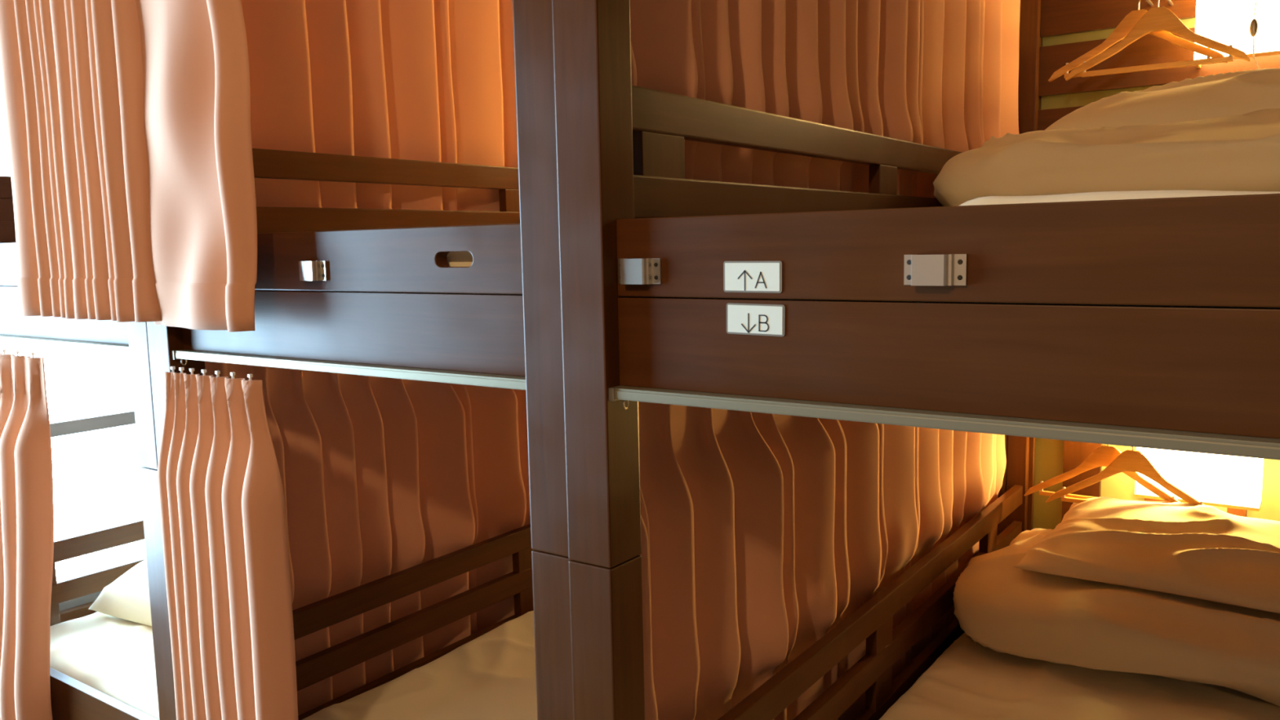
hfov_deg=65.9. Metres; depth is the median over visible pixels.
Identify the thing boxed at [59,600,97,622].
wall
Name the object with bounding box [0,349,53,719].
curtain
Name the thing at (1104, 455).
hanger
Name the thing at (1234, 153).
duvet
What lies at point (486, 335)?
bunk bed
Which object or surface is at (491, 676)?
mattress
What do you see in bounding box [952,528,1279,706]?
duvet
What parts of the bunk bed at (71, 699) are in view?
guard rail, curtain rail, guard rail, post, post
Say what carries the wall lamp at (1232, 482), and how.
attached to the bunk bed at (1087, 373)
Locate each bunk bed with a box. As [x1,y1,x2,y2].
[0,175,176,719]
[146,0,1008,719]
[551,0,1279,719]
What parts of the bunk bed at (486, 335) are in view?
post, curtain rail, guard rail, guard rail, post, post, post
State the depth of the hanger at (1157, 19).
2.42 m
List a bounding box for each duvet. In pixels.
[933,108,1279,206]
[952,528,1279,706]
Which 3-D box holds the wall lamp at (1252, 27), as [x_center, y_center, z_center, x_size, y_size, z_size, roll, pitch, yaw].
[1.518,-0.798,2.411,0.288,0.288,0.205,4,8,35]
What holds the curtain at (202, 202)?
hanging from the bunk bed at (486, 335)
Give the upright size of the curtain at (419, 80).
0.837 m
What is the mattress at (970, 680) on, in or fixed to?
on the bunk bed at (1087, 373)
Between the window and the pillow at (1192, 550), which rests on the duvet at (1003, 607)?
the pillow at (1192, 550)
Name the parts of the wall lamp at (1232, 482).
shade frame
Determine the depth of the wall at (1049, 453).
2.82 m
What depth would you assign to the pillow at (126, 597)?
2.52 m
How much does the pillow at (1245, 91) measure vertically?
0.147 m
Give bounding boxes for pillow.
[88,559,151,626]
[1013,496,1279,613]
[1044,67,1279,130]
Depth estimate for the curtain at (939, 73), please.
1.82 m
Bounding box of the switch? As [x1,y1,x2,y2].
[1249,0,1260,69]
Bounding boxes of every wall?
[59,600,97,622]
[1032,17,1279,529]
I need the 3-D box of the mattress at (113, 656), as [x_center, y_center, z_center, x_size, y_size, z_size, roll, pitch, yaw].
[-0.669,0.674,3.009,0.830,0.180,1.977,4,8,35]
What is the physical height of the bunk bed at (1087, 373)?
2.320 m
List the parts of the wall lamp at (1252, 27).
shade frame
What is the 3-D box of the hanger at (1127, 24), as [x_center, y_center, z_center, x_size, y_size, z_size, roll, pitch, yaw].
[1.244,-0.827,2.470,0.404,0.214,0.056,4,8,35]
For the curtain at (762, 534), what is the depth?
1.71 m
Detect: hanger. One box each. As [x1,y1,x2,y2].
[1024,444,1180,502]
[1045,446,1204,505]
[1048,0,1227,81]
[1065,0,1250,80]
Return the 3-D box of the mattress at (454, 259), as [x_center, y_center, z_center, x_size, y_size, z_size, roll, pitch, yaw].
[0.108,-0.220,2.339,0.830,0.170,1.977,4,8,35]
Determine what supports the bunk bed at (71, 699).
on the floor
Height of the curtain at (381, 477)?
0.913 m
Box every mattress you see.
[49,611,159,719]
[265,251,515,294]
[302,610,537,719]
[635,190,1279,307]
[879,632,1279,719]
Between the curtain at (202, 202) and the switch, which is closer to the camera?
the curtain at (202, 202)
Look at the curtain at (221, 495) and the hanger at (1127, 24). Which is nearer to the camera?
the curtain at (221, 495)
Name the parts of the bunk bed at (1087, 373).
post, post, guard rail, guard rail, curtain rail, post, post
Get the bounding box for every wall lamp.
[1134,447,1263,511]
[1194,0,1279,69]
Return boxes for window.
[49,408,135,611]
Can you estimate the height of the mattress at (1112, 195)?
0.183 m
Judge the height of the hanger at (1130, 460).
0.214 m
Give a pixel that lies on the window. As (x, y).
(106, 420)
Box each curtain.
[0,0,161,322]
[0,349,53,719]
[135,0,257,332]
[157,366,297,719]
[204,360,530,715]
[240,0,518,211]
[630,0,1020,198]
[638,401,1006,719]
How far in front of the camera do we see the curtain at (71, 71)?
1.74 m

